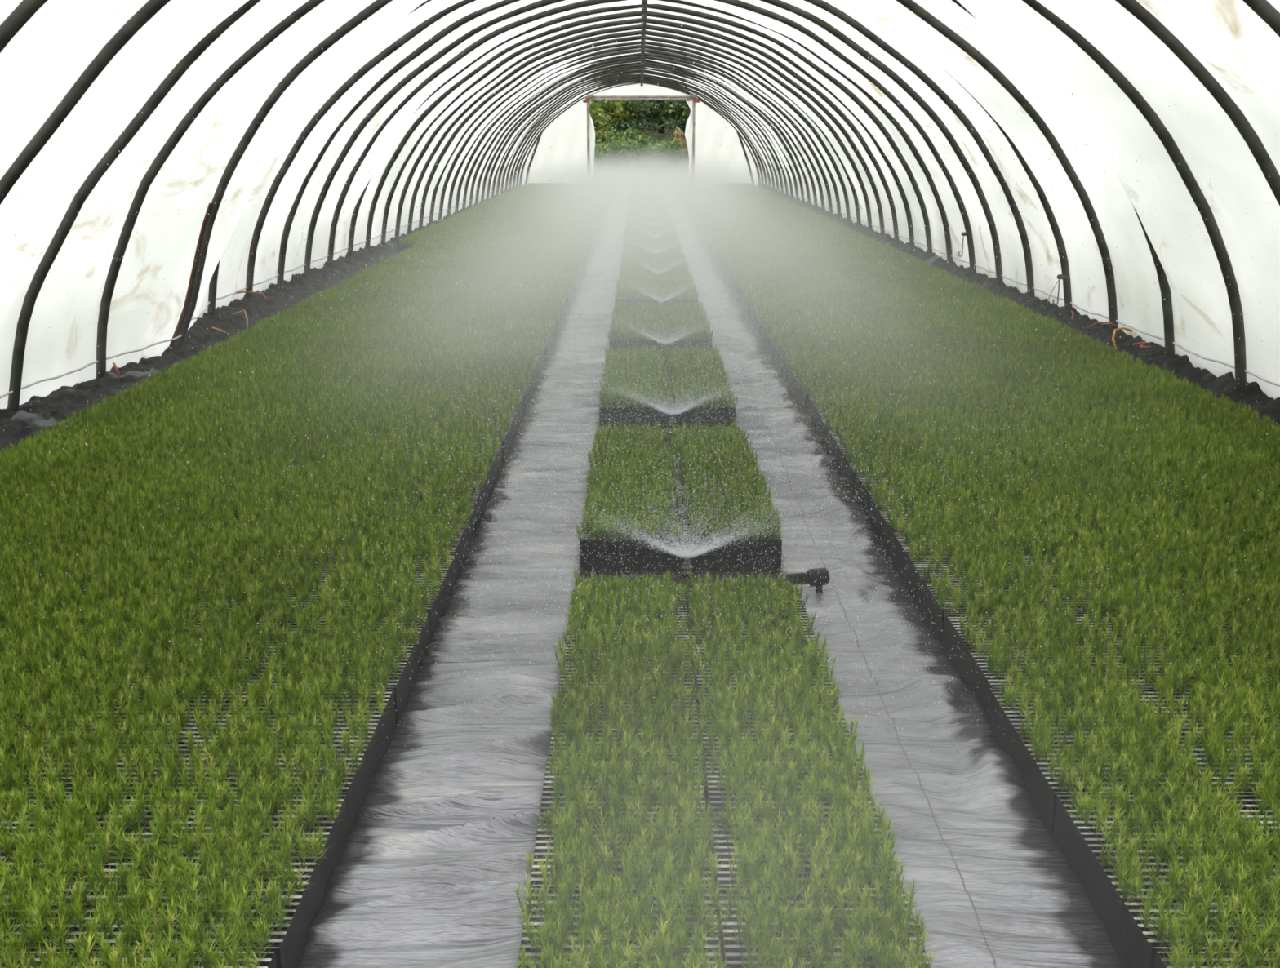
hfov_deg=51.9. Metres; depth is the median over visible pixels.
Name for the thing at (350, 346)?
seedling tray
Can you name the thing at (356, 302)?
seedling tray
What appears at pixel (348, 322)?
seedling tray
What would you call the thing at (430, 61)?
hoop
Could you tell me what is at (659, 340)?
water spray
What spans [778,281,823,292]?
seedling tray
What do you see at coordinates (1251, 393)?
soil
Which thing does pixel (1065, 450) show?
seedling tray
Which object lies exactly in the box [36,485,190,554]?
seedling tray
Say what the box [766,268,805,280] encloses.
seedling tray
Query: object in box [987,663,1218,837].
seedling tray
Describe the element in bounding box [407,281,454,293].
seedling tray
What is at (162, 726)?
seedling tray
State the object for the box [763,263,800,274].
seedling tray
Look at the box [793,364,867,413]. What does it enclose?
seedling tray
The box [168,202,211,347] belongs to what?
rod
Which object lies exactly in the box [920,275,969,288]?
seedling tray
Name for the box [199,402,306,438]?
seedling tray
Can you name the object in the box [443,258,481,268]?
seedling tray
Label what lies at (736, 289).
seedling tray
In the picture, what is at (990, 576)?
seedling tray
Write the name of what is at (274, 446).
seedling tray
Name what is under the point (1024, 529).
seedling tray
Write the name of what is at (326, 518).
seedling tray
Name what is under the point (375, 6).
hoop
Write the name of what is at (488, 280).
seedling tray
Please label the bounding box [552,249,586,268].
seedling tray
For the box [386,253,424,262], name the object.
seedling tray
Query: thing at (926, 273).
seedling tray
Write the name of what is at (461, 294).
seedling tray
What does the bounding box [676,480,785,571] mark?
seedling tray
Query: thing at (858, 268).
seedling tray
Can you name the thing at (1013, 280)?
hem
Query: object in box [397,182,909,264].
seedling tray
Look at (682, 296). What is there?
seedling tray
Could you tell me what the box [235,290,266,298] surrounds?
twine
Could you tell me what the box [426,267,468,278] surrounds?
seedling tray
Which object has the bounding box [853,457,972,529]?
seedling tray
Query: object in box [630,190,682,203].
water spray
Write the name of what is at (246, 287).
hem
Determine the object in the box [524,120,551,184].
pole
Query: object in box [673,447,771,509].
seedling tray
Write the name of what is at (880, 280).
seedling tray
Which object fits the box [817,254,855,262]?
seedling tray
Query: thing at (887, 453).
seedling tray
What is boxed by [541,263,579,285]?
seedling tray
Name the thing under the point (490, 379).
seedling tray
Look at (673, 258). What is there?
seedling tray
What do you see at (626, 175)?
hill
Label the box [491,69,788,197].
hoop
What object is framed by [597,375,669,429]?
seedling tray
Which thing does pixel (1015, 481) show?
seedling tray
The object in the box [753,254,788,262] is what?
seedling tray
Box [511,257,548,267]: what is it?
seedling tray
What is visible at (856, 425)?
seedling tray
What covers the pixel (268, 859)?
seedling tray
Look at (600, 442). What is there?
seedling tray
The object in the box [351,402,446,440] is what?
seedling tray
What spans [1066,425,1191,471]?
seedling tray
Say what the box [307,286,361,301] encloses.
seedling tray
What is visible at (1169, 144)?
hoop
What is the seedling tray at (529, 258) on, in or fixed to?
on the floor
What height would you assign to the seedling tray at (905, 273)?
0.200 m
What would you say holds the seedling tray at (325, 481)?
on the floor
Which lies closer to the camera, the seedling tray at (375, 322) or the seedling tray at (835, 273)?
the seedling tray at (375, 322)
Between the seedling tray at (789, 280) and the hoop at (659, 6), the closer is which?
the seedling tray at (789, 280)
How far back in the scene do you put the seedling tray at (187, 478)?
5.00 m
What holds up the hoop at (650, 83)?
on the floor
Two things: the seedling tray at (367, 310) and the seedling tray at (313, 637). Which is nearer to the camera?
the seedling tray at (313, 637)
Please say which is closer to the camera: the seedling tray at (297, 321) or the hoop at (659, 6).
the seedling tray at (297, 321)
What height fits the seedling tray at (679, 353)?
0.194 m
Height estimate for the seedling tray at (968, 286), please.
0.203 m
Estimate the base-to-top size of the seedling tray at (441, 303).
0.200 m
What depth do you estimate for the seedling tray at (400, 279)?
11.72 m
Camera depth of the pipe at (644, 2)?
17.00 m
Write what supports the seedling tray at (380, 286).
on the floor
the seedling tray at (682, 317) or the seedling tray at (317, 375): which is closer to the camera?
the seedling tray at (317, 375)
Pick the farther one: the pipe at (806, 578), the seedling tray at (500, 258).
the seedling tray at (500, 258)
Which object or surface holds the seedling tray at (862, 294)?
on the floor
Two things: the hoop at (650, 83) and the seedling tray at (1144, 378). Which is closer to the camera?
the seedling tray at (1144, 378)
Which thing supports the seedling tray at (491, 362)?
on the floor
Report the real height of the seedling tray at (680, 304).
0.200 m
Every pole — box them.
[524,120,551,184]
[734,127,755,185]
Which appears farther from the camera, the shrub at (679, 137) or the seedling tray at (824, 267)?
the shrub at (679, 137)
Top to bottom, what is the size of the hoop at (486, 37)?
2.825 m
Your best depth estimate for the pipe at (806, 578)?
4.16 m
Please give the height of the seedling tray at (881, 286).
0.200 m
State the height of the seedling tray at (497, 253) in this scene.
0.195 m
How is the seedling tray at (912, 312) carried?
on the floor
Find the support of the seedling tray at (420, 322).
on the floor
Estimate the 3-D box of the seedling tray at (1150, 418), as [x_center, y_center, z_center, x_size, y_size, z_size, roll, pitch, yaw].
[2.393,-0.243,6.064,0.389,0.195,0.588,0,15,0]
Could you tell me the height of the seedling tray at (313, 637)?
0.205 m
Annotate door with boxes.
[582,93,700,183]
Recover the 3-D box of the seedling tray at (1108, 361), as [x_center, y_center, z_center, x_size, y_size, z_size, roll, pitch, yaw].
[2.729,-0.656,7.615,0.389,0.195,0.588,0,15,0]
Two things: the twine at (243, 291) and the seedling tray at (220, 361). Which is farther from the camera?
the twine at (243, 291)
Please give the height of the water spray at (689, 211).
0.346 m
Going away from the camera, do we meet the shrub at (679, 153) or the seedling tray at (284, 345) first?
the seedling tray at (284, 345)
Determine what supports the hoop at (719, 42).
on the floor
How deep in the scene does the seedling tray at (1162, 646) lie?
3.44 m
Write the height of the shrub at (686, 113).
1.892 m
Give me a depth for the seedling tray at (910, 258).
13.81 m
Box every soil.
[0,185,520,456]
[756,183,1279,427]
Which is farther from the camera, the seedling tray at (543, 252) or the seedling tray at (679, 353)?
the seedling tray at (543, 252)
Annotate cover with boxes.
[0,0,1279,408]
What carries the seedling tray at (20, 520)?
on the floor
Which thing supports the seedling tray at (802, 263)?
on the floor
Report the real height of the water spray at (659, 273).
0.346 m
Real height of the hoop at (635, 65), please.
2.825 m
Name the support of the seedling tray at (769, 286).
on the floor
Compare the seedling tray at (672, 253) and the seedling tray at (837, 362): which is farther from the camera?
the seedling tray at (672, 253)
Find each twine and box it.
[112,362,119,381]
[211,327,226,333]
[232,310,248,327]
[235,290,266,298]
[1086,321,1115,329]
[1111,327,1133,349]
[1132,341,1150,347]
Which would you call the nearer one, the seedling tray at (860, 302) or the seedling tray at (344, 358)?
the seedling tray at (344, 358)
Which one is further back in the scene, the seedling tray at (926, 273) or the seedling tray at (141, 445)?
the seedling tray at (926, 273)
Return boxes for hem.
[0,180,519,398]
[760,181,1279,386]
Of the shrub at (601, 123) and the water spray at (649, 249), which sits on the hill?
the shrub at (601, 123)
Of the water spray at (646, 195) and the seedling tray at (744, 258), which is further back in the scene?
the water spray at (646, 195)
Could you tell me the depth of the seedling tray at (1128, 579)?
3.96 m
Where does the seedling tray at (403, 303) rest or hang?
on the floor
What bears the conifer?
on the hill
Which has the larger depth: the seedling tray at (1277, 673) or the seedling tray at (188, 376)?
the seedling tray at (188, 376)
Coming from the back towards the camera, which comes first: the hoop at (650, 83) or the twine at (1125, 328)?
the hoop at (650, 83)
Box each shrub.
[589,100,644,123]
[589,101,613,141]
[594,135,639,163]
[596,137,672,165]
[603,125,653,148]
[654,139,688,166]
[665,126,687,151]
[676,100,690,136]
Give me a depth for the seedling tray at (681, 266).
12.97 m
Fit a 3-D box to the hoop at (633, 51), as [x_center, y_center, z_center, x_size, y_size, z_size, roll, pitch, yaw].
[0.000,-5.699,21.684,6.477,2.825,0.054,0,15,0]
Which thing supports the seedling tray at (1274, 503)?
on the floor
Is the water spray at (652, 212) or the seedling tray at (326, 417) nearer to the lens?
the seedling tray at (326, 417)
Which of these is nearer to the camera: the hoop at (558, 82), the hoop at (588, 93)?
the hoop at (558, 82)
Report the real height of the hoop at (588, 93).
2.825 m
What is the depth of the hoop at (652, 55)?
22.47 m
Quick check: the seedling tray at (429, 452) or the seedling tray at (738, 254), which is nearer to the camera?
the seedling tray at (429, 452)
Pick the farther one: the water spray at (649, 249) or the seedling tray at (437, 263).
the water spray at (649, 249)
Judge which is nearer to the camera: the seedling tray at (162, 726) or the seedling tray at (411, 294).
the seedling tray at (162, 726)
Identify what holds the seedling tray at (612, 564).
on the cloth
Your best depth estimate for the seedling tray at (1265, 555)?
4.12 m
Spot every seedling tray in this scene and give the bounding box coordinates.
[0,426,115,471]
[0,456,66,506]
[0,489,96,555]
[0,533,35,575]
[0,533,137,611]
[0,588,195,689]
[0,590,71,667]
[0,656,111,793]
[0,764,12,813]
[0,768,180,955]
[0,922,71,967]
[5,453,146,508]
[10,660,252,798]
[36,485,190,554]
[42,911,276,967]
[44,401,160,439]
[69,425,195,471]
[73,533,247,612]
[75,765,349,967]
[97,456,233,508]
[120,591,307,688]
[133,364,227,394]
[141,488,286,554]
[153,425,270,471]
[168,349,253,374]
[174,662,395,835]
[187,534,352,612]
[191,455,318,508]
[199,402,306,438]
[200,364,290,394]
[234,426,346,471]
[245,488,382,554]
[251,313,319,333]
[257,591,431,724]
[258,335,331,359]
[262,364,349,392]
[274,400,370,440]
[282,324,351,343]
[288,451,402,508]
[289,349,368,373]
[291,295,351,310]
[301,312,365,331]
[302,378,390,413]
[305,531,456,639]
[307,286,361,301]
[313,335,385,360]
[321,304,381,319]
[321,426,427,471]
[324,281,375,295]
[330,364,413,395]
[335,323,401,345]
[336,295,391,309]
[338,274,386,286]
[351,287,401,301]
[351,311,411,332]
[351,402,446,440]
[351,491,475,579]
[353,269,396,279]
[362,263,407,274]
[366,281,415,293]
[367,303,425,320]
[375,258,417,267]
[376,273,422,286]
[378,453,493,531]
[381,296,437,311]
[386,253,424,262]
[387,324,452,343]
[388,267,432,279]
[393,288,444,300]
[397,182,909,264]
[399,263,442,273]
[401,314,462,332]
[404,426,502,493]
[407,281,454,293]
[410,257,449,266]
[414,274,460,286]
[417,253,455,262]
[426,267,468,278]
[426,296,479,310]
[426,402,515,462]
[434,263,477,273]
[435,288,485,302]
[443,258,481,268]
[443,382,524,432]
[446,280,492,293]
[449,253,486,262]
[454,273,497,287]
[457,364,533,413]
[463,268,505,279]
[470,295,520,311]
[471,262,509,275]
[474,350,539,391]
[477,258,515,266]
[480,288,524,301]
[483,253,518,262]
[487,280,532,293]
[490,249,525,257]
[492,274,535,288]
[499,268,541,280]
[505,262,543,272]
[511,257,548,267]
[513,851,733,967]
[515,253,551,262]
[517,725,723,888]
[520,288,568,315]
[521,248,554,257]
[528,282,571,308]
[531,275,574,297]
[536,269,577,292]
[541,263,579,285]
[542,634,708,757]
[543,258,581,279]
[548,254,583,271]
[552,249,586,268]
[555,568,696,658]
[574,479,684,571]
[584,447,679,497]
[586,420,675,463]
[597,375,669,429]
[600,357,666,387]
[604,342,666,370]
[607,320,662,354]
[610,299,659,319]
[610,309,659,328]
[613,284,657,307]
[615,277,657,292]
[617,270,655,284]
[618,260,653,275]
[619,255,653,266]
[620,250,653,261]
[652,260,688,277]
[653,250,684,259]
[653,254,687,266]
[653,271,693,284]
[654,282,699,307]
[655,276,695,289]
[656,299,706,319]
[657,308,709,328]
[657,319,713,352]
[662,343,725,370]
[664,359,730,394]
[665,374,738,429]
[669,421,757,464]
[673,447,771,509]
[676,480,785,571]
[685,568,828,679]
[690,635,862,773]
[702,724,908,915]
[717,249,751,270]
[717,856,942,967]
[720,255,755,274]
[723,258,759,278]
[727,263,764,284]
[729,268,770,289]
[733,275,776,302]
[739,282,784,306]
[749,249,783,257]
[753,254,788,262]
[755,258,795,267]
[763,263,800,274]
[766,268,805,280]
[771,275,813,286]
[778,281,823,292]
[782,288,831,301]
[783,349,853,391]
[785,254,821,262]
[791,257,826,266]
[793,293,844,310]
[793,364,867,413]
[796,263,835,273]
[803,268,844,279]
[807,382,889,431]
[808,275,852,287]
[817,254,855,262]
[817,281,864,293]
[819,402,910,457]
[824,257,863,267]
[824,286,875,302]
[830,262,873,272]
[833,295,889,311]
[835,426,937,496]
[838,268,879,279]
[847,274,893,285]
[848,254,887,262]
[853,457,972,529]
[857,257,896,266]
[858,281,903,293]
[865,262,906,271]
[867,287,918,301]
[873,269,918,279]
[875,491,1009,583]
[880,295,933,311]
[881,254,921,262]
[884,275,929,286]
[888,258,930,267]
[889,303,947,321]
[897,281,946,293]
[900,262,941,274]
[905,288,962,301]
[905,535,1061,641]
[911,268,956,279]
[914,422,1019,471]
[916,364,999,395]
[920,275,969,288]
[920,295,977,310]
[933,280,987,293]
[937,335,1011,359]
[939,451,1061,508]
[942,590,1130,717]
[949,287,1002,301]
[964,296,1024,311]
[975,489,1116,554]
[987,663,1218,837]
[991,426,1105,471]
[996,312,1066,332]
[1017,533,1178,612]
[1027,455,1158,508]
[1052,765,1279,967]
[1062,589,1269,688]
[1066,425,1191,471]
[1071,488,1222,554]
[1072,348,1159,373]
[1097,365,1195,394]
[1106,454,1250,508]
[1107,401,1221,441]
[1116,533,1279,613]
[1130,662,1279,796]
[1142,426,1275,471]
[1154,920,1279,967]
[1157,490,1279,554]
[1185,590,1279,689]
[1196,455,1279,506]
[1221,426,1279,467]
[1222,768,1279,862]
[1225,534,1279,591]
[1257,488,1279,514]
[1266,663,1279,693]
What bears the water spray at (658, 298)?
attached to the sprinkler
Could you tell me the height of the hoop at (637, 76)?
2.825 m
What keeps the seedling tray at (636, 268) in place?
on the cloth
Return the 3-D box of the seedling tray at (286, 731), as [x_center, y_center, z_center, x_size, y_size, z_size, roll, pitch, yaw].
[-0.767,0.583,2.965,0.392,0.194,0.588,0,15,0]
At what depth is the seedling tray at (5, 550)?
4.18 m
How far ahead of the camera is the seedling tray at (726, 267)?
13.29 m
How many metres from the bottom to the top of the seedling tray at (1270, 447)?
0.200 m
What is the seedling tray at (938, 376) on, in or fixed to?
on the floor
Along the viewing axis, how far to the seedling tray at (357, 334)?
8.62 m
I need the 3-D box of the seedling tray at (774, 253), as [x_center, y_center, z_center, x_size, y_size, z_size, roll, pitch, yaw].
[1.372,-2.446,14.336,0.389,0.195,0.588,0,15,0]
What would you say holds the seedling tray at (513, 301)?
on the floor
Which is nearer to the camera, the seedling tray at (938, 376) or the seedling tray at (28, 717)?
the seedling tray at (28, 717)
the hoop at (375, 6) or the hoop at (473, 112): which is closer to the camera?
the hoop at (375, 6)
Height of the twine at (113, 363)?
0.117 m
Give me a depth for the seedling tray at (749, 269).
12.78 m
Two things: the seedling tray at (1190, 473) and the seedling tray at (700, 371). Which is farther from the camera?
the seedling tray at (700, 371)
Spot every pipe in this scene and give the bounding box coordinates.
[640,0,647,85]
[680,568,829,598]
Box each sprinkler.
[662,345,667,355]
[668,416,676,433]
[680,560,693,586]
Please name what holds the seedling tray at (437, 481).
on the floor
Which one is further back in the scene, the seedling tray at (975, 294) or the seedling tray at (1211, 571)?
the seedling tray at (975, 294)
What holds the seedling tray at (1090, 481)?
on the floor
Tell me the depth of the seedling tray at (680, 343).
8.68 m
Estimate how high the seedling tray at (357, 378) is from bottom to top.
0.200 m
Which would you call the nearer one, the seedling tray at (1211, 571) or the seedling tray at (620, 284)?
the seedling tray at (1211, 571)
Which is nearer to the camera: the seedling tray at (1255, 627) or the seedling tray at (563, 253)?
the seedling tray at (1255, 627)
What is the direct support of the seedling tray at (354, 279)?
on the floor
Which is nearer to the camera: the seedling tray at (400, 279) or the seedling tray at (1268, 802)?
the seedling tray at (1268, 802)
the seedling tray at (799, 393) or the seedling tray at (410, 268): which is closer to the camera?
the seedling tray at (799, 393)
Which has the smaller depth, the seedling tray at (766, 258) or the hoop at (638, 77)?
the seedling tray at (766, 258)
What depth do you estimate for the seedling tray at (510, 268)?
12.76 m
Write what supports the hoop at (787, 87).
on the floor
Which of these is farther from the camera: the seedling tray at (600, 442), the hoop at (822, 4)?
the hoop at (822, 4)
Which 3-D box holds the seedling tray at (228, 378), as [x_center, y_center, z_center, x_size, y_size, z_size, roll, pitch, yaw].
[-2.127,-0.522,7.095,0.401,0.203,0.598,0,15,0]
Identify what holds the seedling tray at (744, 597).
on the cloth
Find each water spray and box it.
[501,448,866,559]
[541,338,782,416]
[574,288,755,345]
[599,262,721,302]
[614,235,715,274]
[619,200,673,217]
[620,230,711,253]
[622,217,690,238]
[623,210,693,226]
[629,194,687,209]
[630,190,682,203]
[631,183,666,192]
[632,185,673,197]
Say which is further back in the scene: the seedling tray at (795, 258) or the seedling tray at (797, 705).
the seedling tray at (795, 258)
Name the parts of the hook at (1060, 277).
cord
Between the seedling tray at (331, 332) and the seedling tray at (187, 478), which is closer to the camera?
the seedling tray at (187, 478)
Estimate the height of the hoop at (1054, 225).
2.825 m
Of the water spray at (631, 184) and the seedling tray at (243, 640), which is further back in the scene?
the water spray at (631, 184)
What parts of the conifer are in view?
stem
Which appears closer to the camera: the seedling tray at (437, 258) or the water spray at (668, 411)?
the water spray at (668, 411)
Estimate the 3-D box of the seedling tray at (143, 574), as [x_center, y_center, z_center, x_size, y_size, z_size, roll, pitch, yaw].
[-1.442,0.304,3.993,0.401,0.203,0.598,0,15,0]
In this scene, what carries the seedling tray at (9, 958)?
on the floor
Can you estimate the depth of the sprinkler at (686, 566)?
4.20 m
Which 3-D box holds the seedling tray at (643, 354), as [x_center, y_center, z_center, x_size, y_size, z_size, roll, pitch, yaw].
[-0.035,-0.713,7.818,0.386,0.200,0.582,0,15,0]
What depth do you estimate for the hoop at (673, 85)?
32.82 m
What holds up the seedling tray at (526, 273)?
on the floor
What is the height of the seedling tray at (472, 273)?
0.195 m
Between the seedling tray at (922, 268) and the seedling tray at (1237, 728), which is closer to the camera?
the seedling tray at (1237, 728)
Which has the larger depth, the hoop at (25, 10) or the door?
the door
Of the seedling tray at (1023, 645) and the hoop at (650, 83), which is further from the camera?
the hoop at (650, 83)
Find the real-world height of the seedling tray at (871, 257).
0.200 m
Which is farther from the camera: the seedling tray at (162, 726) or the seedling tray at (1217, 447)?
the seedling tray at (1217, 447)
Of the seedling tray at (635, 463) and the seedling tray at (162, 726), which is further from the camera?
the seedling tray at (635, 463)
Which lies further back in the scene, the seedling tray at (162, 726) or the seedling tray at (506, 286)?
the seedling tray at (506, 286)
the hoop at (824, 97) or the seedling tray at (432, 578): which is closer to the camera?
the seedling tray at (432, 578)
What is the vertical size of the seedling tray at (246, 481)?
0.208 m
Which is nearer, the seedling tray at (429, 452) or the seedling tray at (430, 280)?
the seedling tray at (429, 452)
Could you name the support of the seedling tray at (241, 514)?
on the floor
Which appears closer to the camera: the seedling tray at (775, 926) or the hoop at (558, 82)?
the seedling tray at (775, 926)
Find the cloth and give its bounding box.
[299,186,1124,967]
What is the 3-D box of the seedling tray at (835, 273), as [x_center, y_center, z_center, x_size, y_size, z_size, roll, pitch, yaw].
[1.710,-1.895,12.268,0.389,0.195,0.588,0,15,0]
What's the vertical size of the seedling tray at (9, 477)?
0.203 m
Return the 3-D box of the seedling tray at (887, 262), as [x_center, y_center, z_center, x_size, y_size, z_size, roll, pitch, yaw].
[2.393,-2.171,13.302,0.389,0.195,0.588,0,15,0]
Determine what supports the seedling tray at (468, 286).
on the floor
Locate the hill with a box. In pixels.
[589,100,688,188]
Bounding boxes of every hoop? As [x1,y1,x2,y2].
[0,0,1279,53]
[0,0,1279,205]
[6,0,1246,409]
[95,0,1174,378]
[172,0,1118,348]
[207,0,1072,315]
[245,0,1035,299]
[276,0,1003,286]
[303,0,976,275]
[327,0,952,264]
[347,4,932,257]
[364,10,915,249]
[380,17,898,245]
[394,24,884,239]
[407,30,872,235]
[418,35,861,230]
[428,40,850,224]
[438,44,841,221]
[446,48,832,217]
[454,52,824,213]
[462,55,817,210]
[468,58,810,207]
[475,62,804,204]
[480,64,799,202]
[486,66,793,200]
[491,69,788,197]
[496,71,783,195]
[500,73,779,193]
[504,75,775,191]
[508,76,771,190]
[511,78,767,188]
[515,80,764,186]
[519,81,760,186]
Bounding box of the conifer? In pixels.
[611,100,689,133]
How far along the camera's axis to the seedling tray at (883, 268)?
12.77 m
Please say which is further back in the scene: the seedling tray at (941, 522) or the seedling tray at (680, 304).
the seedling tray at (680, 304)
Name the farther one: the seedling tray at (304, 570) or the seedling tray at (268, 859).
the seedling tray at (304, 570)
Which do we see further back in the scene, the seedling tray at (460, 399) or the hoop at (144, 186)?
the hoop at (144, 186)
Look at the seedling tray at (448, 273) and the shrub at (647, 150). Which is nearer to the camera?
the seedling tray at (448, 273)
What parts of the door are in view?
post, post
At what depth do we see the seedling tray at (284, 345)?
8.12 m
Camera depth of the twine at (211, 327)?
9.18 m
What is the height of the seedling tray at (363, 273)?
0.208 m
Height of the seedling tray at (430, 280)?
0.208 m
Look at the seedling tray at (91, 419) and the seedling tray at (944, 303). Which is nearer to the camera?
the seedling tray at (91, 419)
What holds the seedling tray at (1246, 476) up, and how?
on the floor
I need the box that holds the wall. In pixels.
[521,83,758,186]
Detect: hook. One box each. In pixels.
[958,231,967,257]
[1046,274,1065,306]
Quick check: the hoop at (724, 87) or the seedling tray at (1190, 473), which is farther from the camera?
the hoop at (724, 87)
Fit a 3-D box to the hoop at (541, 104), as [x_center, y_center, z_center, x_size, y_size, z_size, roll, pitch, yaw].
[0.000,-7.197,27.308,6.477,2.825,0.054,0,15,0]
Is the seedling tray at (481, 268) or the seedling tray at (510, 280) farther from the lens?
the seedling tray at (481, 268)
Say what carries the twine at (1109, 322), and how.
on the soil at (1251, 393)
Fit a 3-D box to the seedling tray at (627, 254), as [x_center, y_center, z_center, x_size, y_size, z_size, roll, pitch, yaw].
[-0.035,-2.411,14.195,0.386,0.200,0.582,0,15,0]
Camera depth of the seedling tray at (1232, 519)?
4.51 m
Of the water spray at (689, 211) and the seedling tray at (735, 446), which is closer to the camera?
the seedling tray at (735, 446)
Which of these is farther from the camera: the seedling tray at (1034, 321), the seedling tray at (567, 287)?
the seedling tray at (567, 287)
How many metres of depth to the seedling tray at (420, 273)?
12.25 m
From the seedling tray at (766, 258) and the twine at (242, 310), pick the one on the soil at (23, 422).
the twine at (242, 310)
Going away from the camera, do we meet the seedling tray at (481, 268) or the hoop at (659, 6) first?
the seedling tray at (481, 268)
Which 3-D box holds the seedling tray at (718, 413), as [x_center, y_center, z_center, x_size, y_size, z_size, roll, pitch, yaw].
[0.305,-0.436,6.778,0.388,0.200,0.580,0,15,0]
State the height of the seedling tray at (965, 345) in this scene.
0.208 m
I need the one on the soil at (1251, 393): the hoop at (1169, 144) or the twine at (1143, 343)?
the twine at (1143, 343)
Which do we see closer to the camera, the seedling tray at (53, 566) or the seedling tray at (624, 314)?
the seedling tray at (53, 566)
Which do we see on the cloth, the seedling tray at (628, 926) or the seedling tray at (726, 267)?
the seedling tray at (628, 926)
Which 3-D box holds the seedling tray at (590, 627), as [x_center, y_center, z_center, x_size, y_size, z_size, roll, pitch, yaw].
[-0.035,0.393,3.667,0.388,0.200,0.580,0,15,0]
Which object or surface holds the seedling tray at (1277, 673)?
on the floor
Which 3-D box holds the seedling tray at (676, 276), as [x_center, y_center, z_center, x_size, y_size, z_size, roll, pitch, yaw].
[0.306,-1.845,12.070,0.386,0.200,0.582,0,15,0]
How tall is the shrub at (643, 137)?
0.908 m
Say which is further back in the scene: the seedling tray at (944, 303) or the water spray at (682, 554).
the seedling tray at (944, 303)
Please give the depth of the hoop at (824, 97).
15.86 m
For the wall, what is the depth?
34.92 m
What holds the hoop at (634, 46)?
on the floor
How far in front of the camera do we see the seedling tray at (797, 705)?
3.10 m
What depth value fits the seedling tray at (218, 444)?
5.52 m
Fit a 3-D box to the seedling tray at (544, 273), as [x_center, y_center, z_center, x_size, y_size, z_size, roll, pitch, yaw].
[-0.764,-1.896,12.271,0.392,0.194,0.588,0,15,0]
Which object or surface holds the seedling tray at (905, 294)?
on the floor
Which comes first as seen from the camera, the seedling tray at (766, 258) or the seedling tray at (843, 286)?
the seedling tray at (843, 286)
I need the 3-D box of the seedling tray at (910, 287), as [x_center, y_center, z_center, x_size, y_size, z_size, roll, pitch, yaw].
[2.400,-1.625,11.241,0.390,0.202,0.583,0,15,0]
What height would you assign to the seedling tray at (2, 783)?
0.208 m
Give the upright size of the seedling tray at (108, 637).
0.203 m
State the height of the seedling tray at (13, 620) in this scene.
0.203 m
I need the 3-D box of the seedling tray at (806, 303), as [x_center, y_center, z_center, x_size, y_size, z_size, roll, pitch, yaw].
[1.380,-1.350,10.207,0.390,0.202,0.583,0,15,0]
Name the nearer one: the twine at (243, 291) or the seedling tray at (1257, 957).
the seedling tray at (1257, 957)
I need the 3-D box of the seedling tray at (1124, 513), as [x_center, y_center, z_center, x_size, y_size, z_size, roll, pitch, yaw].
[1.710,0.170,4.513,0.389,0.195,0.588,0,15,0]
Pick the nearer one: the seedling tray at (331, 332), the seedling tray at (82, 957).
the seedling tray at (82, 957)
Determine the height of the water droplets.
1.949 m
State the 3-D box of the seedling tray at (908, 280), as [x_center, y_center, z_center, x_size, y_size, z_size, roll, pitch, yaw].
[2.379,-1.761,11.756,0.400,0.200,0.598,0,15,0]
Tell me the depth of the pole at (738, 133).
34.72 m
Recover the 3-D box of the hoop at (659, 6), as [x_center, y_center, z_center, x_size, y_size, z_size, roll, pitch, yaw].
[0.000,-3.702,14.185,6.477,2.825,0.054,0,15,0]
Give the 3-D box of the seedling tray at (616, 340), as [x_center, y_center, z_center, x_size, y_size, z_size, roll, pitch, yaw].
[-0.035,-1.002,8.904,0.388,0.200,0.580,0,15,0]
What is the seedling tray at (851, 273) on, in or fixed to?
on the floor
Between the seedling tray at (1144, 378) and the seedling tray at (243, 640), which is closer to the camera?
the seedling tray at (243, 640)
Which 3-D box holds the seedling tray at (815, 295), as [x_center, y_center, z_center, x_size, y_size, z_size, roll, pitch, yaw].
[1.371,-1.486,10.713,0.401,0.203,0.598,0,15,0]
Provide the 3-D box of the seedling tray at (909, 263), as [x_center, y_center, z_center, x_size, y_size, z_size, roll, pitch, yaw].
[2.730,-2.174,13.307,0.400,0.200,0.598,0,15,0]
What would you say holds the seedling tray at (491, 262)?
on the floor
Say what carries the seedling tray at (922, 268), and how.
on the floor
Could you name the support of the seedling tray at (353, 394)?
on the floor
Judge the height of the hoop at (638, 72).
2.825 m
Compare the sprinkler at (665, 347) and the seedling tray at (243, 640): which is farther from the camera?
the sprinkler at (665, 347)
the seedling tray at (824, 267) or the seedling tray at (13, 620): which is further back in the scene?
the seedling tray at (824, 267)
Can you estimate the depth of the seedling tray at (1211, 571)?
3.98 m
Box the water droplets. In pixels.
[3,11,1278,756]
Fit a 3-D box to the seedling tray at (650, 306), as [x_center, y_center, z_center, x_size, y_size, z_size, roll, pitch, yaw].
[-0.036,-1.277,9.938,0.388,0.200,0.580,0,15,0]
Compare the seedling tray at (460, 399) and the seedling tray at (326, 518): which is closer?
the seedling tray at (326, 518)
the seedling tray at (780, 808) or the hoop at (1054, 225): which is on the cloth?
the seedling tray at (780, 808)
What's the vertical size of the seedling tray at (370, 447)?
0.195 m
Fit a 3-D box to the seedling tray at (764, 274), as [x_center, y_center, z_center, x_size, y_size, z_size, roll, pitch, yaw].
[1.031,-1.897,12.273,0.371,0.195,0.580,0,15,0]
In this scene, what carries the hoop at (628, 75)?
on the floor

